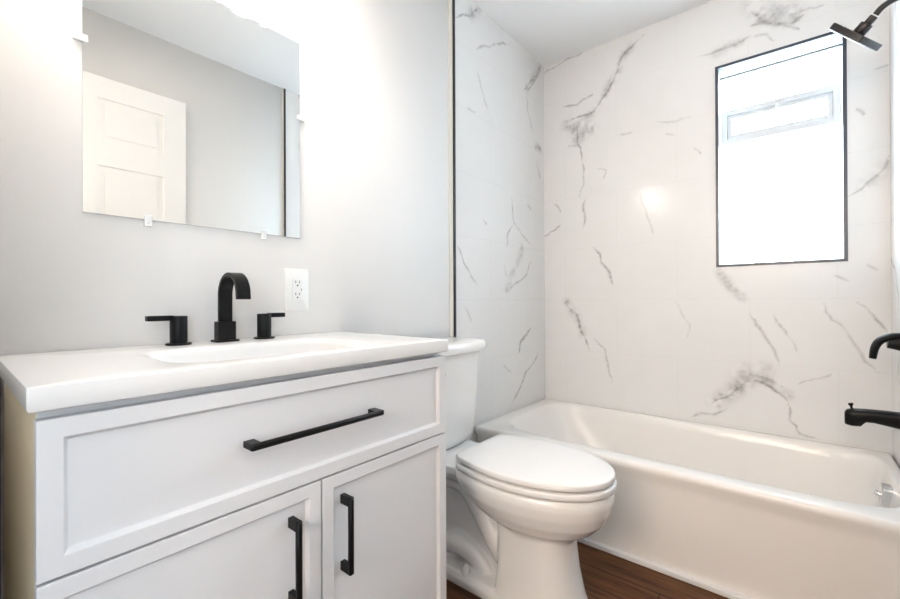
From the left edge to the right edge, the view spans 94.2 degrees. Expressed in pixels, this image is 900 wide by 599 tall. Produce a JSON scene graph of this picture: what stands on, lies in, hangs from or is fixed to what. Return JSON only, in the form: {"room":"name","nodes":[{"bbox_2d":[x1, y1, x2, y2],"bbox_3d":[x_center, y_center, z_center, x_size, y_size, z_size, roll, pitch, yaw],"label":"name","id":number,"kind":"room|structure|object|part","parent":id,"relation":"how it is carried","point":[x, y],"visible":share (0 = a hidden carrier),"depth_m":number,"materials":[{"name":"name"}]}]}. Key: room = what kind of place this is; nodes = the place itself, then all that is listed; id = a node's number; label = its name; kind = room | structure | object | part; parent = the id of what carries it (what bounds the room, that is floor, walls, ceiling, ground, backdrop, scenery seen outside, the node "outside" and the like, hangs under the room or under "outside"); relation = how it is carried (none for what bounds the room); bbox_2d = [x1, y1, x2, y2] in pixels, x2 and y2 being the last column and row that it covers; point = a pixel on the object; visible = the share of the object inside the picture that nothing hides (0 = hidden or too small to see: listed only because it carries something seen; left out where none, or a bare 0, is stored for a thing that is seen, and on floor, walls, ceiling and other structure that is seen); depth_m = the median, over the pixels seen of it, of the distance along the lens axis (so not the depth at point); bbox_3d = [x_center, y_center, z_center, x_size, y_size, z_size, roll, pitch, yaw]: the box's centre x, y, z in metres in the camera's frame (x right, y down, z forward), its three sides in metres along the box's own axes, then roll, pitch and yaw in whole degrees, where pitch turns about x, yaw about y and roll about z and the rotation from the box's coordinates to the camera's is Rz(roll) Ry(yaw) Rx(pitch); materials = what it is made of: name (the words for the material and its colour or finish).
{"room":"bathroom","nodes":[
{"label":"bathroom","id":0,"kind":"room"},
{"bbox_2d":[0,0,544,598],"bbox_3d":[-0.259,-0.239,1.702,0.124,2.462,2.540,0,0,40],"label":"wall","id":1,"kind":"structure","parent":0,"point":[373,242],"depth_m":1.47,"materials":[{"name":"paint"}]},
{"bbox_2d":[72,0,304,239],"bbox_3d":[-0.649,-0.507,1.133,0.010,0.657,0.561,0,0,40],"label":"wall mirror","id":2,"kind":"object","parent":1,"relation":"attached to","point":[190,108],"visible":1,"depth_m":1.09,"materials":[{"name":"clear glass"}]},
{"bbox_2d":[284,268,308,310],"bbox_3d":[-0.486,-0.032,1.328,0.009,0.132,0.084,0,0,40],"label":"wall outlet","id":3,"kind":"object","parent":1,"relation":"attached to","point":[296,281],"visible":1,"depth_m":1.32,"materials":[{"name":"white plastic"}]},
{"bbox_2d":[292,279,301,299],"bbox_3d":[-0.484,-0.032,1.327,0.004,0.067,0.033,0,0,40],"label":"receptacle","id":4,"kind":"object","parent":3,"relation":"attached to","point":[296,283],"depth_m":1.32,"materials":[{"name":"grey plastic"}]},
{"bbox_2d":[448,0,453,335],"bbox_3d":[0.006,-0.239,1.928,0.005,2.462,0.024,0,0,40],"label":"trim","id":5,"kind":"structure","parent":1,"relation":"attached to","point":[450,36],"depth_m":1.93,"materials":[{"name":"beige"}]},
{"bbox_2d":[452,0,455,336],"bbox_3d":[0.020,-0.239,1.940,0.011,2.462,0.012,0,0,40],"label":"trim","id":6,"kind":"structure","parent":1,"relation":"attached to","point":[453,1],"depth_m":1.94,"materials":[{"name":"black"}]},
{"bbox_2d":[446,541,728,598],"bbox_3d":[0.032,1.017,0.385,3.200,0.060,4.200,0,0,40],"label":"floor","id":7,"kind":"structure","parent":0,"point":[605,575],"depth_m":1.46,"materials":[{"name":"brown wood"}]},
{"bbox_2d":[4,352,445,598],"bbox_3d":[-0.438,0.568,0.979,0.498,0.846,0.803,0,0,40],"label":"vanity cabinet","id":8,"kind":"object","parent":7,"relation":"on","point":[328,483],"visible":0.99,"depth_m":0.74,"materials":[{"name":"white paint"}]},
{"bbox_3d":[-0.398,0.628,0.692,0.020,0.524,0.412,0,0,40],"label":"door","id":9,"kind":"part","parent":8,"relation":"part of","materials":[{"name":"white paint"}]},
{"bbox_2d":[0,332,447,412],"bbox_3d":[-0.452,0.170,0.987,0.492,0.120,0.816,0,0,40],"label":"countertop","id":10,"kind":"structure","parent":8,"relation":"on","point":[46,381],"depth_m":0.75,"materials":[{"name":"white stone"}]},
{"bbox_2d":[145,272,284,345],"bbox_3d":[-0.570,0.021,1.083,0.140,0.180,0.341,0,0,40],"label":"sink faucet","id":11,"kind":"object","parent":10,"relation":"on","point":[224,328],"visible":1,"depth_m":1.09,"materials":[{"name":"black metal"}]},
{"bbox_3d":[-0.693,0.045,0.999,0.020,0.012,0.055,0,0,40],"label":"lever","id":12,"kind":"part","parent":11,"relation":"part of","materials":[{"name":"black metal"}]},
{"bbox_3d":[-0.668,0.074,1.030,0.038,0.067,0.038,0,0,40],"label":"handle","id":13,"kind":"part","parent":11,"relation":"part of","materials":[{"name":"black metal"}]},
{"bbox_3d":[-0.558,-0.002,1.080,0.118,0.135,0.034,0,0,40],"label":"spout","id":14,"kind":"part","parent":11,"relation":"part of","materials":[{"name":"black metal"}]},
{"bbox_3d":[-0.531,0.074,1.195,0.038,0.067,0.038,0,0,40],"label":"handle","id":15,"kind":"part","parent":11,"relation":"part of","materials":[{"name":"black metal"}]},
{"bbox_3d":[-0.508,0.045,1.223,0.020,0.012,0.047,0,0,40],"label":"lever","id":16,"kind":"part","parent":11,"relation":"part of","materials":[{"name":"black metal"}]},
{"bbox_3d":[-0.292,0.497,0.792,0.036,0.162,0.012,0,0,40],"label":"pull handle","id":17,"kind":"part","parent":8,"relation":"part of","materials":[{"name":"black metal"}]},
{"bbox_3d":[-0.256,0.255,0.839,0.036,0.012,0.299,0,0,40],"label":"pull handle","id":18,"kind":"part","parent":8,"relation":"part of","materials":[{"name":"black metal"}]},
{"bbox_3d":[-0.217,0.495,0.884,0.036,0.163,0.012,0,0,40],"label":"pull handle","id":19,"kind":"part","parent":8,"relation":"part of","materials":[{"name":"black metal"}]},
{"bbox_3d":[-0.141,0.628,1.003,0.020,0.524,0.388,0,0,40],"label":"door","id":20,"kind":"part","parent":8,"relation":"part of","materials":[{"name":"white paint"}]},
{"bbox_2d":[436,336,616,598],"bbox_3d":[0.177,0.577,1.475,0.788,0.826,0.468,0,0,40],"label":"toilet","id":21,"kind":"object","parent":7,"relation":"on","point":[518,508],"visible":0.85,"depth_m":1.32,"materials":[{"name":"white ceramic"}]},
{"bbox_3d":[-0.050,0.395,1.662,0.202,0.367,0.424,0,0,40],"label":"tank","id":22,"kind":"part","parent":21,"relation":"part of","materials":[{"name":"white ceramic"}]},
{"bbox_3d":[-0.041,0.188,1.655,0.227,0.046,0.468,0,0,40],"label":"tank lid","id":23,"kind":"part","parent":21,"relation":"part of","materials":[{"name":"white ceramic"}]},
{"bbox_3d":[0.177,0.783,1.474,0.776,0.414,0.370,0,0,40],"label":"bowl","id":24,"kind":"part","parent":21,"relation":"part of","materials":[{"name":"white ceramic"}]},
{"bbox_3d":[0.291,0.530,1.380,0.483,0.027,0.370,0,0,40],"label":"lid","id":25,"kind":"part","parent":21,"relation":"part of","materials":[{"name":"white plastic"}]},
{"bbox_3d":[0.291,0.560,1.380,0.491,0.019,0.374,0,0,40],"label":"seat","id":26,"kind":"part","parent":21,"relation":"part of","materials":[{"name":"white plastic"}]},
{"bbox_2d":[475,398,899,598],"bbox_3d":[0.940,0.801,1.858,1.512,0.373,0.768,0,0,40],"label":"bathtub","id":27,"kind":"object","parent":7,"relation":"on","point":[731,513],"visible":0.86,"depth_m":1.50,"materials":[{"name":"white ceramic"}]},
{"bbox_3d":[1.480,0.671,1.443,0.029,0.025,0.016,0,0,40],"label":"trip lever","id":28,"kind":"part","parent":27,"relation":"part of","materials":[{"name":"silver metal"}]},
{"bbox_3d":[1.496,0.672,1.433,0.032,0.072,0.060,0,0,40],"label":"overflow plate","id":29,"kind":"part","parent":27,"relation":"part of","materials":[{"name":"silver metal"}]},
{"bbox_2d":[472,0,712,66],"bbox_3d":[0.073,-1.515,0.454,3.400,0.080,4.360,0,0,40],"label":"ceiling","id":30,"kind":"structure","parent":0,"point":[550,31],"depth_m":2.19,"materials":[{"name":"white paint"}]},
{"bbox_2d":[544,0,891,454],"bbox_3d":[1.239,-0.243,2.228,1.764,2.462,0.180,0,0,40],"label":"wall","id":31,"kind":"structure","parent":0,"point":[641,316],"depth_m":2.11,"materials":[{"name":"stone"}]},
{"bbox_2d":[715,27,847,266],"bbox_3d":[1.542,-0.651,1.973,0.470,0.983,0.182,0,0,40],"label":"window","id":32,"kind":"structure","parent":31,"relation":"in","point":[784,172],"depth_m":1.99,"materials":[{"name":"white"}]},
{"bbox_3d":[1.577,-0.874,2.017,0.364,0.084,0.006,0,0,40],"label":"vent pane","id":33,"kind":"part","parent":32,"relation":"part of","materials":[{"name":"clear glass"}]},
{"bbox_3d":[1.574,-0.874,2.013,0.396,0.116,0.024,0,0,40],"label":"vent sash","id":34,"kind":"part","parent":32,"relation":"part of","materials":[{"name":"white plastic"}]},
{"bbox_3d":[1.572,-0.874,2.010,0.450,0.170,0.032,0,0,40],"label":"vent frame","id":35,"kind":"part","parent":32,"relation":"part of","materials":[{"name":"white plastic"}]},
{"bbox_2d":[889,0,899,467],"bbox_3d":[1.005,-0.247,0.657,0.124,2.462,2.540,0,0,40],"label":"wall","id":36,"kind":"structure","parent":0,"point":[894,9],"depth_m":1.60,"materials":[{"name":"stone"}]},
{"bbox_2d":[829,0,897,50],"bbox_3d":[1.442,-0.948,1.433,0.138,0.163,0.190,0,0,-31],"label":"shower fixture","id":37,"kind":"object","parent":36,"relation":"attached to","point":[857,35],"visible":1,"depth_m":1.43,"materials":[{"name":"black metal"}]},
{"bbox_3d":[1.477,-0.985,1.395,0.099,0.053,0.044,0,0,40],"label":"shower arm","id":38,"kind":"part","parent":37,"relation":"part of","materials":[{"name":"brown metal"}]},
{"bbox_2d":[844,403,899,428],"bbox_3d":[1.464,0.404,1.433,0.163,0.080,0.068,0,0,40],"label":"tub spout","id":39,"kind":"object","parent":36,"relation":"attached to","point":[852,416],"visible":1,"depth_m":1.43,"materials":[{"name":"black metal"}]},
{"bbox_2d":[869,333,899,358],"bbox_3d":[1.486,0.149,1.414,0.102,0.170,0.170,0,0,40],"label":"shower valve","id":40,"kind":"object","parent":36,"relation":"attached to","point":[892,339],"visible":1,"depth_m":1.41,"materials":[{"name":"black metal"}]}
]}

